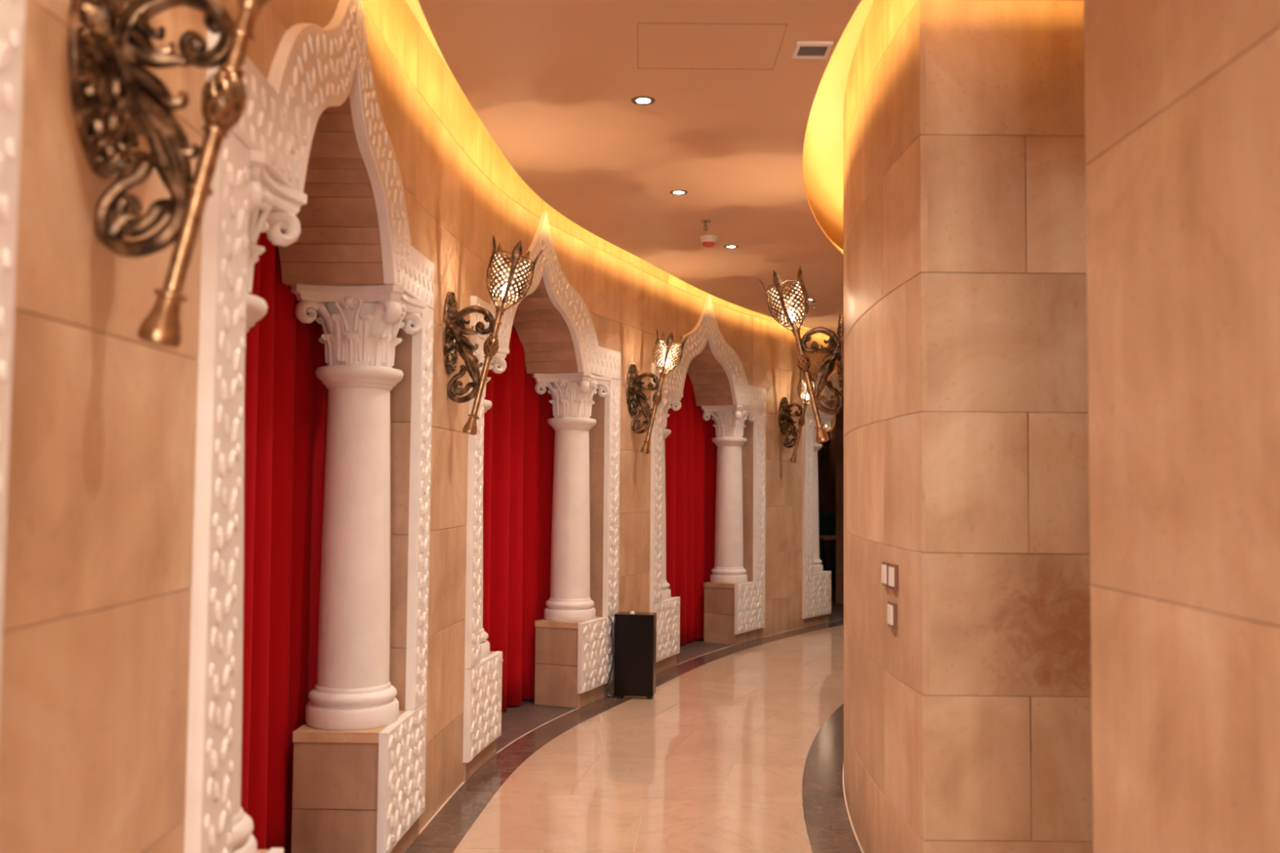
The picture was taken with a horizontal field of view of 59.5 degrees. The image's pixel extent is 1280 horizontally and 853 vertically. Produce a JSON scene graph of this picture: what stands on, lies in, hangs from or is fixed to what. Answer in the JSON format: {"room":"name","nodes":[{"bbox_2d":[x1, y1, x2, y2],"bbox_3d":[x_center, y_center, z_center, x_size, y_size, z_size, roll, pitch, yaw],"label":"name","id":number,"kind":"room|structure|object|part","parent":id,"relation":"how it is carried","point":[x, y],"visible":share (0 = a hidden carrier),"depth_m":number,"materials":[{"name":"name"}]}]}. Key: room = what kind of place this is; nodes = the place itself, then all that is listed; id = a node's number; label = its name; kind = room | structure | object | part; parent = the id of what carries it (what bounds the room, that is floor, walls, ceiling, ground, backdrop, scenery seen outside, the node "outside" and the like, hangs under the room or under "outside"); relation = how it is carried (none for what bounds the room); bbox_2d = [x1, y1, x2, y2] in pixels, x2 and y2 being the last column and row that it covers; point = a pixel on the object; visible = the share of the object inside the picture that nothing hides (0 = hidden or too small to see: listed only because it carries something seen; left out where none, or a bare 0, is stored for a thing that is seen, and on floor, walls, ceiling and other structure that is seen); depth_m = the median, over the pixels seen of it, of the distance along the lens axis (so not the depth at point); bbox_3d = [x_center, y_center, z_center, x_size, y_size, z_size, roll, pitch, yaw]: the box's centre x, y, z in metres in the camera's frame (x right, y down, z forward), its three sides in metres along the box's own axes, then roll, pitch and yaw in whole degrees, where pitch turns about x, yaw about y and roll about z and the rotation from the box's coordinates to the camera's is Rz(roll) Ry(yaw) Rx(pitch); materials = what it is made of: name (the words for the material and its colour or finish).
{"room":"curved ornate corridor","nodes":[
{"label":"curved ornate corridor","id":0,"kind":"room"},
{"bbox_2d":[0,0,837,852],"bbox_3d":[0.664,0.109,6.606,3.248,3.660,21.486,0,-3,17],"label":"wall","id":1,"kind":"structure","parent":0,"point":[96,620],"depth_m":2.23,"materials":[{"name":"beige"}]},
{"bbox_2d":[0,0,25,684],"bbox_3d":[-1.174,-0.147,0.310,0.501,3.295,2.724,0,-3,0],"label":"arch","id":2,"kind":"object","parent":1,"relation":"attached to","point":[12,12],"visible":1,"depth_m":1.65,"materials":[{"name":"white"}]},
{"bbox_2d":[67,0,269,347],"bbox_3d":[-0.726,-0.632,2.003,0.487,0.989,0.270,0,-3,0],"label":"sconce","id":3,"kind":"object","parent":1,"relation":"attached to","point":[113,97],"visible":1,"depth_m":1.98,"materials":[{"name":"brown metal"}]},
{"bbox_3d":[-0.943,-0.653,2.006,0.036,0.420,0.250,0,-3,0],"label":"plate","id":4,"kind":"part","parent":3,"relation":"part of","materials":[{"name":"brown metal"}]},
{"bbox_3d":[-0.875,-0.537,2.000,0.150,0.344,0.050,0,-3,0],"label":"scroll arm","id":5,"kind":"part","parent":3,"relation":"part of","materials":[{"name":"brown metal"}]},
{"bbox_3d":[-0.766,-0.491,1.998,0.159,0.538,0.032,0,-3,0],"label":"rod","id":6,"kind":"part","parent":3,"relation":"part of","materials":[{"name":"gold metal"}]},
{"bbox_3d":[-0.744,-0.582,2.003,0.071,0.106,0.067,0,-3,0],"label":"knob","id":7,"kind":"part","parent":3,"relation":"part of","materials":[{"name":"brown metal"}]},
{"bbox_2d":[236,0,268,16],"bbox_3d":[-0.696,-0.763,2.012,0.056,0.051,0.055,0,-3,0],"label":"socket","id":8,"kind":"object","parent":3,"relation":"attached to","point":[246,7],"depth_m":2.00,"materials":[{"name":"gold metal"}]},
{"bbox_2d":[183,0,434,852],"bbox_3d":[-1.180,0.030,3.807,0.528,3.295,2.719,1,-3,-2],"label":"arch","id":9,"kind":"object","parent":1,"relation":"attached to","point":[317,120],"visible":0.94,"depth_m":3.15,"materials":[{"name":"white stone"}]},
{"bbox_3d":[-0.963,0.224,2.547,0.043,1.793,0.210,1,-3,-2],"label":"strip panel","id":10,"kind":"part","parent":9,"relation":"part of","materials":[{"name":"white stone"}]},
{"bbox_3d":[-0.977,1.379,2.715,0.037,0.493,0.661,1,-3,-2],"label":"pedestal panel","id":11,"kind":"part","parent":9,"relation":"part of","materials":[{"name":"white stone"}]},
{"bbox_2d":[240,231,327,852],"bbox_3d":[-1.460,0.218,3.807,0.166,3.100,2.324,1,-3,-1],"label":"curtain","id":12,"kind":"object","parent":9,"relation":"hanging from","point":[286,402],"visible":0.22,"depth_m":4.51,"materials":[{"name":"red fabric"}]},
{"bbox_3d":[-0.983,-1.112,3.870,0.086,1.005,2.719,1,-3,-1],"label":"arch panel","id":13,"kind":"part","parent":9,"relation":"part of","materials":[{"name":"white stone"}]},
{"bbox_3d":[-1.009,1.483,4.769,0.038,0.493,0.660,0,-3,3],"label":"pedestal panel","id":14,"kind":"part","parent":9,"relation":"part of","materials":[{"name":"white stone"}]},
{"bbox_3d":[-0.992,0.350,5.051,0.043,1.793,0.210,0,-3,4],"label":"strip panel","id":15,"kind":"part","parent":9,"relation":"part of","materials":[{"name":"white stone"}]},
{"bbox_2d":[326,321,412,711],"bbox_3d":[-1.534,0.120,3.825,1.095,3.320,2.594,0,-3,0],"label":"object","id":16,"kind":"structure","parent":1,"relation":"attached to","point":[400,394],"depth_m":4.95,"materials":[{"name":"beige stone"}]},
{"bbox_2d":[442,235,543,435],"bbox_3d":[-0.728,-0.450,5.613,0.487,0.989,0.270,0,-3,4],"label":"sconce","id":17,"kind":"object","parent":1,"relation":"attached to","point":[454,342],"visible":1,"depth_m":5.59,"materials":[{"name":"brown metal"}]},
{"bbox_3d":[-0.944,-0.470,5.627,0.036,0.420,0.250,0,-3,4],"label":"plate","id":18,"kind":"part","parent":17,"relation":"part of","materials":[{"name":"brown metal"}]},
{"bbox_3d":[-0.877,-0.354,5.616,0.150,0.344,0.050,0,-3,4],"label":"scroll arm","id":19,"kind":"part","parent":17,"relation":"part of","materials":[{"name":"brown metal"}]},
{"bbox_3d":[-0.768,-0.309,5.606,0.159,0.538,0.032,0,-3,4],"label":"rod","id":20,"kind":"part","parent":17,"relation":"part of","materials":[{"name":"gold metal"}]},
{"bbox_3d":[-0.745,-0.400,5.609,0.071,0.106,0.067,0,-3,4],"label":"knob","id":21,"kind":"part","parent":17,"relation":"part of","materials":[{"name":"brown metal"}]},
{"bbox_2d":[495,305,506,315],"bbox_3d":[-0.698,-0.581,5.615,0.056,0.051,0.055,0,-3,4],"label":"socket","id":22,"kind":"object","parent":17,"relation":"attached to","point":[500,309],"depth_m":5.60,"materials":[{"name":"gold metal"}]},
{"bbox_2d":[462,211,621,762],"bbox_3d":[-0.781,0.216,7.420,0.601,3.295,2.709,0,-3,17],"label":"arch","id":23,"kind":"object","parent":1,"relation":"attached to","point":[553,325],"visible":0.81,"depth_m":7.80,"materials":[{"name":"white stone"}]},
{"bbox_3d":[-0.908,0.406,6.141,0.043,1.793,0.210,0,-3,6],"label":"strip panel","id":24,"kind":"part","parent":23,"relation":"part of","materials":[{"name":"white stone"}]},
{"bbox_3d":[-0.883,1.561,6.305,0.043,0.493,0.660,0,-3,8],"label":"pedestal panel","id":25,"kind":"part","parent":23,"relation":"part of","materials":[{"name":"white stone"}]},
{"bbox_2d":[482,324,555,711],"bbox_3d":[-1.058,0.407,7.473,0.213,3.100,2.386,0,-3,16],"label":"curtain","id":26,"kind":"object","parent":23,"relation":"hanging from","point":[518,447],"visible":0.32,"depth_m":8.03,"materials":[{"name":"red fabric"}]},
{"bbox_3d":[-0.592,-0.929,7.421,0.157,1.005,2.710,0,-3,16],"label":"arch panel","id":27,"kind":"part","parent":23,"relation":"part of","materials":[{"name":"white stone"}]},
{"bbox_3d":[-0.305,1.665,8.268,0.036,0.493,0.660,-1,-3,22],"label":"pedestal panel","id":28,"kind":"part","parent":23,"relation":"part of","materials":[{"name":"white stone"}]},
{"bbox_3d":[-0.215,0.533,8.536,0.043,1.793,0.210,-1,-3,22],"label":"strip panel","id":29,"kind":"part","parent":23,"relation":"part of","materials":[{"name":"white stone"}]},
{"bbox_2d":[589,389,604,616],"bbox_3d":[-1.146,0.308,7.472,1.130,3.320,2.772,0,-3,16],"label":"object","id":30,"kind":"structure","parent":1,"relation":"attached to","point":[596,433],"depth_m":8.46,"materials":[{"name":"beige stone"}]},
{"bbox_2d":[626,328,688,453],"bbox_3d":[0.153,-0.276,8.897,0.487,0.989,0.270,-1,-3,21],"label":"torch","id":31,"kind":"object","parent":1,"relation":"attached to","point":[635,397],"visible":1,"depth_m":8.90,"materials":[{"name":"brown metal"}]},
{"bbox_3d":[-0.048,-0.293,8.977,0.036,0.420,0.250,-1,-3,21],"label":"plate","id":32,"kind":"part","parent":31,"relation":"part of","materials":[{"name":"brown metal"}]},
{"bbox_3d":[0.015,-0.178,8.947,0.150,0.344,0.050,-1,-3,21],"label":"scroll arm","id":33,"kind":"part","parent":31,"relation":"part of","materials":[{"name":"brown metal"}]},
{"bbox_3d":[0.116,-0.135,8.906,0.159,0.538,0.032,-1,-3,21],"label":"rod","id":34,"kind":"part","parent":31,"relation":"part of","materials":[{"name":"gold metal"}]},
{"bbox_3d":[0.138,-0.226,8.903,0.071,0.106,0.067,-1,-3,21],"label":"knob","id":35,"kind":"part","parent":31,"relation":"part of","materials":[{"name":"brown metal"}]},
{"bbox_2d":[659,372,666,377],"bbox_3d":[0.183,-0.408,8.896,0.056,0.051,0.055,-1,-3,21],"label":"socket","id":36,"kind":"object","parent":31,"relation":"attached to","point":[662,375],"depth_m":8.88,"materials":[{"name":"gold metal"}]},
{"bbox_2d":[649,294,765,662],"bbox_3d":[0.489,0.392,10.689,0.538,3.295,2.717,-1,-3,26],"label":"arch","id":37,"kind":"object","parent":1,"relation":"attached to","point":[716,372],"visible":0.91,"depth_m":11.03,"materials":[{"name":"white stone"}]},
{"bbox_3d":[0.138,0.583,9.454,0.043,1.793,0.210,-1,-3,21],"label":"strip panel","id":38,"kind":"part","parent":37,"relation":"part of","materials":[{"name":"white stone"}]},
{"bbox_3d":[0.215,1.737,9.603,0.038,0.493,0.660,-1,-3,22],"label":"pedestal panel","id":39,"kind":"part","parent":37,"relation":"part of","materials":[{"name":"white stone"}]},
{"bbox_2d":[664,372,716,644],"bbox_3d":[0.250,0.586,10.799,0.184,3.100,2.358,-1,-3,26],"label":"curtain","id":40,"kind":"object","parent":37,"relation":"hanging from","point":[691,452],"visible":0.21,"depth_m":11.28,"materials":[{"name":"red fabric"}]},
{"bbox_3d":[0.680,-0.755,10.657,0.116,1.005,2.716,-1,-3,26],"label":"arch panel","id":41,"kind":"part","parent":37,"relation":"part of","materials":[{"name":"white stone"}]},
{"bbox_3d":[1.125,1.838,11.443,0.039,0.493,0.660,-1,-3,31],"label":"pedestal panel","id":42,"kind":"part","parent":37,"relation":"part of","materials":[{"name":"white stone"}]},
{"bbox_3d":[1.247,0.705,11.694,0.043,1.793,0.210,-1,-3,32],"label":"strip panel","id":43,"kind":"part","parent":37,"relation":"part of","materials":[{"name":"white stone"}]},
{"bbox_2d":[742,416,753,581],"bbox_3d":[0.178,0.489,10.843,1.098,3.320,2.695,-1,-3,26],"label":"trim","id":44,"kind":"structure","parent":1,"relation":"attached to","point":[748,447],"depth_m":11.65,"materials":[{"name":"beige stone"}]},
{"bbox_2d":[777,371,814,462],"bbox_3d":[1.761,-0.100,12.107,0.487,0.989,0.270,-1,-3,34],"label":"torch","id":45,"kind":"object","parent":1,"relation":"attached to","point":[785,421],"visible":0.86,"depth_m":12.14,"materials":[{"name":"brown metal"}]},
{"bbox_3d":[1.583,-0.114,12.232,0.036,0.420,0.250,-1,-3,34],"label":"plate","id":46,"kind":"part","parent":45,"relation":"part of","materials":[{"name":"brown metal"}]},
{"bbox_3d":[1.639,-0.001,12.188,0.150,0.344,0.050,-1,-3,34],"label":"scroll arm","id":47,"kind":"part","parent":45,"relation":"part of","materials":[{"name":"brown metal"}]},
{"bbox_3d":[1.729,0.042,12.124,0.159,0.538,0.032,-1,-3,34],"label":"rod","id":48,"kind":"part","parent":45,"relation":"part of","materials":[{"name":"gold metal"}]},
{"bbox_2d":[802,369,843,618],"bbox_3d":[2.503,0.566,13.785,0.560,3.295,2.726,-2,-4,38],"label":"arch","id":49,"kind":"object","parent":1,"relation":"attached to","point":[816,586],"visible":0.28,"depth_m":12.65,"materials":[{"name":"white stone"}]},
{"bbox_3d":[1.895,0.759,12.654,0.043,1.793,0.210,-2,-4,35],"label":"strip panel","id":50,"kind":"part","parent":49,"relation":"part of","materials":[{"name":"white stone"}]},
{"bbox_3d":[2.020,1.913,12.776,0.036,0.493,0.660,-2,-4,36],"label":"pedestal panel","id":51,"kind":"part","parent":49,"relation":"part of","materials":[{"name":"white stone"}]},
{"bbox_3d":[2.671,-0.583,13.717,0.100,1.005,2.718,-2,-4,39],"label":"arch panel","id":52,"kind":"part","parent":49,"relation":"part of","materials":[{"name":"white stone"}]},
{"bbox_2d":[835,398,844,604],"bbox_3d":[2.280,0.676,13.979,0.990,3.300,2.557,-2,-4,38],"label":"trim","id":53,"kind":"structure","parent":1,"relation":"attached to","point":[839,416],"depth_m":15.16,"materials":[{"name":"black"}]},
{"bbox_2d":[404,581,863,852],"bbox_3d":[1.481,2.215,8.900,21.000,0.301,30.000,0,-3,0],"label":"floor","id":54,"kind":"structure","parent":0,"point":[738,748],"depth_m":6.30,"materials":[{"name":"beige tile"}]},
{"bbox_2d":[257,849,268,852],"bbox_3d":[-1.164,1.430,2.711,0.383,0.597,0.638,0,-3,0],"label":"pedestal","id":55,"kind":"object","parent":54,"relation":"on","point":[258,851],"visible":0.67,"depth_m":3.03,"materials":[{"name":"stone"}]},
{"bbox_2d":[231,148,306,852],"bbox_3d":[-1.160,0.239,2.869,0.467,1.797,0.467,1,-3,-2],"label":"column","id":56,"kind":"structure","parent":55,"relation":"on","point":[273,206],"depth_m":2.88,"materials":[{"name":"white stone"}]},
{"bbox_2d":[291,710,418,852],"bbox_3d":[-1.193,1.534,4.768,0.390,0.597,0.638,0,-3,0],"label":"pedestal","id":57,"kind":"object","parent":54,"relation":"on","point":[335,791],"visible":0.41,"depth_m":4.46,"materials":[{"name":"stone"}]},
{"bbox_2d":[291,284,426,730],"bbox_3d":[-1.195,0.333,4.731,0.467,1.797,0.467,0,-3,2],"label":"column","id":58,"kind":"structure","parent":57,"relation":"on","point":[353,690],"depth_m":4.61,"materials":[{"name":"white stone"}]},
{"bbox_2d":[462,651,496,782],"bbox_3d":[-1.066,1.614,6.336,0.367,0.597,0.656,0,-3,8],"label":"pedestal","id":59,"kind":"object","parent":54,"relation":"on","point":[469,768],"visible":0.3,"depth_m":6.26,"materials":[{"name":"stone"}]},
{"bbox_2d":[480,346,509,658],"bbox_3d":[-1.049,0.423,6.496,0.467,1.797,0.467,0,-3,9],"label":"column","id":60,"kind":"structure","parent":59,"relation":"on","point":[498,360],"depth_m":6.49,"materials":[{"name":"white stone"}]},
{"bbox_2d":[534,616,613,707],"bbox_3d":[-0.477,1.720,8.334,0.360,0.597,0.641,-1,-3,22],"label":"pedestal","id":61,"kind":"object","parent":54,"relation":"on","point":[556,663],"visible":0.62,"depth_m":8.05,"materials":[{"name":"stone"}]},
{"bbox_2d":[532,372,612,622],"bbox_3d":[-0.510,0.519,8.299,0.467,1.797,0.467,-1,-3,22],"label":"column","id":62,"kind":"structure","parent":61,"relation":"on","point":[570,600],"depth_m":8.18,"materials":[{"name":"white stone"}]},
{"bbox_2d":[606,611,656,698],"bbox_3d":[-0.093,1.705,8.411,0.411,0.642,0.182,0,-3,8],"label":"speaker box","id":63,"kind":"object","parent":54,"relation":"on","point":[633,639],"visible":1,"depth_m":8.33,"materials":[{"name":"black"}]},
{"bbox_2d":[656,596,676,673],"bbox_3d":[0.043,1.792,9.672,0.363,0.597,0.646,-1,-3,22],"label":"pedestal","id":64,"kind":"object","parent":54,"relation":"on","point":[661,665],"visible":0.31,"depth_m":9.65,"materials":[{"name":"stone"}]},
{"bbox_2d":[662,390,683,599],"bbox_3d":[0.087,0.601,9.830,0.467,1.797,0.467,-1,-3,22],"label":"column","id":65,"kind":"structure","parent":64,"relation":"on","point":[669,398],"depth_m":9.77,"materials":[{"name":"white stone"}]},
{"bbox_2d":[703,581,762,644],"bbox_3d":[0.964,1.894,11.532,0.364,0.597,0.648,-1,-3,31],"label":"pedestal","id":66,"kind":"object","parent":54,"relation":"on","point":[719,598],"visible":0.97,"depth_m":11.27,"materials":[{"name":"stone"}]},
{"bbox_2d":[700,404,758,583],"bbox_3d":[0.916,0.693,11.508,0.467,1.797,0.467,-1,-3,31],"label":"column","id":67,"kind":"structure","parent":66,"relation":"on","point":[729,420],"depth_m":11.39,"materials":[{"name":"white stone"}]},
{"bbox_2d":[802,570,828,627],"bbox_3d":[1.869,1.970,12.883,0.361,0.597,0.642,-2,-4,36],"label":"pedestal","id":68,"kind":"object","parent":54,"relation":"on","point":[824,619],"visible":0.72,"depth_m":12.75,"materials":[{"name":"stone"}]},
{"bbox_2d":[813,414,832,572],"bbox_3d":[1.937,0.779,13.031,0.467,1.797,0.467,-2,-4,36],"label":"column","id":69,"kind":"structure","parent":68,"relation":"on","point":[817,566],"depth_m":12.93,"materials":[{"name":"white stone"}]},
{"bbox_2d":[818,511,835,580],"bbox_3d":[3.333,1.964,18.000,2.000,1.150,0.890,0,-3,0],"label":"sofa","id":70,"kind":"object","parent":54,"relation":"on","point":[827,520],"visible":0.02,"depth_m":18.18,"materials":[{"name":"black"}]},
{"bbox_2d":[818,511,835,546],"bbox_3d":[2.841,1.701,18.319,0.970,0.600,0.280,0,-3,0],"label":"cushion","id":71,"kind":"object","parent":70,"relation":"on","point":[827,520],"depth_m":18.18,"materials":[{"name":"fabric"}]},
{"bbox_2d":[820,546,835,559],"bbox_3d":[2.838,2.020,17.887,0.970,0.180,0.670,0,-3,0],"label":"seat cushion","id":72,"kind":"object","parent":70,"relation":"on","point":[833,548],"depth_m":17.56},
{"bbox_3d":[3.331,2.279,17.984,2.000,0.320,0.850,0,-3,0],"label":"seat","id":73,"kind":"part","parent":70,"relation":"part of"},
{"bbox_2d":[818,535,835,595],"bbox_3d":[2.858,1.978,15.679,0.750,0.880,0.600,1,-3,-6],"label":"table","id":74,"kind":"object","parent":54,"relation":"on","point":[826,540],"visible":0.19,"depth_m":15.38,"materials":[{"name":"black"}]},
{"bbox_3d":[2.542,2.036,15.886,0.155,0.780,0.080,1,-3,-6],"label":"leg","id":75,"kind":"part","parent":74,"relation":"part of","materials":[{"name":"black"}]},
{"bbox_3d":[2.591,2.012,15.409,0.155,0.780,0.080,1,-3,-6],"label":"leg","id":76,"kind":"part","parent":74,"relation":"part of","materials":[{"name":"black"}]},
{"bbox_2d":[417,0,861,335],"bbox_3d":[1.771,-1.439,6.284,4.897,0.101,21.175,0,-3,17],"label":"ceiling","id":77,"kind":"structure","parent":0,"point":[553,83],"depth_m":5.27,"materials":[{"name":"paint"}]},
{"bbox_2d":[631,96,655,105],"bbox_3d":[0.015,-1.465,5.040,0.108,0.005,0.108,0,-3,0],"label":"recessed light","id":78,"kind":"object","parent":77,"relation":"in","point":[640,100],"visible":1,"depth_m":5.04,"materials":[{"name":"silver metal"}]},
{"bbox_2d":[669,190,688,195],"bbox_3d":[0.230,-1.383,6.628,0.108,0.005,0.108,0,-3,0],"label":"recessed light","id":79,"kind":"object","parent":77,"relation":"in","point":[674,192],"visible":1,"depth_m":6.62,"materials":[{"name":"silver metal"}]},
{"bbox_2d":[700,219,711,231],"bbox_3d":[0.431,-1.316,7.346,0.068,0.063,0.068,0,-3,0],"label":"sprinkler","id":80,"kind":"object","parent":77,"relation":"attached to","point":[705,222],"visible":1,"depth_m":7.34,"materials":[{"name":"silver metal"}]},
{"bbox_2d":[699,235,717,247],"bbox_3d":[0.479,-1.288,7.815,0.124,0.070,0.124,0,-3,0],"label":"smoke detector","id":81,"kind":"object","parent":77,"relation":"attached to","point":[707,241],"visible":1,"depth_m":7.78,"materials":[{"name":"beige plastic"}]},
{"bbox_3d":[0.272,-1.498,4.421,0.550,0.005,0.448,0,-3,0],"label":"access panel","id":82,"kind":"part","parent":77,"relation":"part of","materials":[{"name":"paint"}]},
{"bbox_2d":[724,244,738,248],"bbox_3d":[0.661,-1.303,8.126,0.108,0.005,0.108,0,-3,0],"label":"recessed light","id":83,"kind":"object","parent":77,"relation":"in","point":[731,246],"visible":1,"depth_m":8.12,"materials":[{"name":"silver metal"}]},
{"bbox_2d":[791,40,833,58],"bbox_3d":[0.681,-1.487,4.426,0.140,0.012,0.150,0,-3,0],"label":"ceiling vent","id":84,"kind":"object","parent":77,"relation":"in","point":[802,50],"visible":1,"depth_m":4.42,"materials":[{"name":"beige metal"}]},
{"bbox_2d":[810,300,817,308],"bbox_3d":[1.640,-1.145,10.522,0.068,0.063,0.068,0,-3,0],"label":"sprinkler","id":85,"kind":"object","parent":77,"relation":"attached to","point":[813,301],"visible":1,"depth_m":10.51,"materials":[{"name":"silver metal"}]},
{"bbox_2d":[404,0,874,250],"bbox_3d":[2.015,-1.737,7.098,14.000,0.100,26.000,0,-3,0],"label":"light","id":86,"kind":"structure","parent":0,"point":[823,147],"depth_m":6.59,"materials":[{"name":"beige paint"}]},
{"bbox_2d":[817,407,835,581],"bbox_3d":[3.194,0.743,18.718,6.800,3.660,0.060,0,-3,0],"label":"wall","id":87,"kind":"structure","parent":0,"point":[827,478],"depth_m":18.68,"materials":[{"name":"black"}]},
{"bbox_2d":[818,414,834,471],"bbox_3d":[3.060,0.232,18.468,0.270,0.989,0.487,0,-3,0],"label":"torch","id":88,"kind":"object","parent":87,"relation":"attached to","point":[825,446],"visible":0.49,"depth_m":18.53,"materials":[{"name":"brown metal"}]},
{"bbox_3d":[3.057,0.375,18.500,0.032,0.538,0.159,0,-3,0],"label":"rod","id":89,"kind":"part","parent":88,"relation":"part of","materials":[{"name":"metal"}]},
{"bbox_3d":[3.058,0.225,18.686,0.250,0.420,0.036,0,-3,0],"label":"plate","id":90,"kind":"part","parent":88,"relation":"part of","materials":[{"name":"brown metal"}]},
{"bbox_2d":[843,0,977,852],"bbox_3d":[2.172,0.188,7.906,1.088,3.660,8.222,-1,-3,22],"label":"wall","id":91,"kind":"structure","parent":0,"point":[886,676],"depth_m":4.47,"materials":[{"name":"beige stone"}]},
{"bbox_2d":[758,265,843,443],"bbox_3d":[0.904,-0.402,6.288,0.487,0.989,0.270,0,-3,10],"label":"torch","id":92,"kind":"object","parent":91,"relation":"attached to","point":[835,345],"visible":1,"depth_m":6.24,"materials":[{"name":"brown metal"}]},
{"bbox_2d":[791,327,800,335],"bbox_3d":[0.877,-0.533,6.302,0.056,0.051,0.055,0,-3,10],"label":"socket","id":93,"kind":"object","parent":92,"relation":"attached to","point":[796,331],"depth_m":6.28,"materials":[{"name":"gold metal"}]},
{"bbox_3d":[0.921,-0.351,6.285,0.071,0.106,0.067,0,-3,10],"label":"knob","id":94,"kind":"part","parent":92,"relation":"part of","materials":[{"name":"brown metal"}]},
{"bbox_3d":[0.942,-0.261,6.276,0.159,0.538,0.032,0,-3,10],"label":"rod","id":95,"kind":"part","parent":92,"relation":"part of","materials":[{"name":"gold metal"}]},
{"bbox_3d":[1.050,-0.305,6.259,0.150,0.344,0.050,0,-3,10],"label":"scroll arm","id":96,"kind":"part","parent":92,"relation":"part of","materials":[{"name":"brown metal"}]},
{"bbox_3d":[1.118,-0.420,6.253,0.036,0.420,0.250,0,-3,10],"label":"plate","id":97,"kind":"part","parent":92,"relation":"part of","materials":[{"name":"brown metal"}]},
{"bbox_2d":[881,560,889,586],"bbox_3d":[0.964,0.579,4.397,0.020,0.094,0.094,1,-3,0],"label":"light switch","id":98,"kind":"object","parent":91,"relation":"attached to","point":[885,565],"visible":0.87,"depth_m":4.37,"materials":[{"name":"white plastic"}]},
{"bbox_2d":[887,600,897,628],"bbox_3d":[0.965,0.721,4.289,0.020,0.094,0.094,1,-3,-1],"label":"light switch","id":99,"kind":"object","parent":91,"relation":"attached to","point":[891,606],"visible":1,"depth_m":4.26,"materials":[{"name":"white plastic"}]},
{"bbox_2d":[888,563,898,590],"bbox_3d":[0.966,0.573,4.277,0.020,0.094,0.094,1,-3,-1],"label":"light switch","id":100,"kind":"object","parent":91,"relation":"attached to","point":[893,569],"visible":1,"depth_m":4.24,"materials":[{"name":"white plastic"}]},
{"bbox_2d":[920,0,1093,852],"bbox_3d":[2.298,-0.009,3.986,2.605,3.660,0.061,0,-3,0],"label":"wall","id":101,"kind":"structure","parent":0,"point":[1007,717],"depth_m":3.95,"materials":[{"name":"beige stone"}]},
{"bbox_2d":[1083,0,1279,852],"bbox_3d":[2.347,-0.257,-0.928,2.511,3.660,7.319,0,-3,0],"label":"wall","id":102,"kind":"structure","parent":0,"point":[1182,97],"depth_m":2.24,"materials":[{"name":"beige stone"}]}
]}

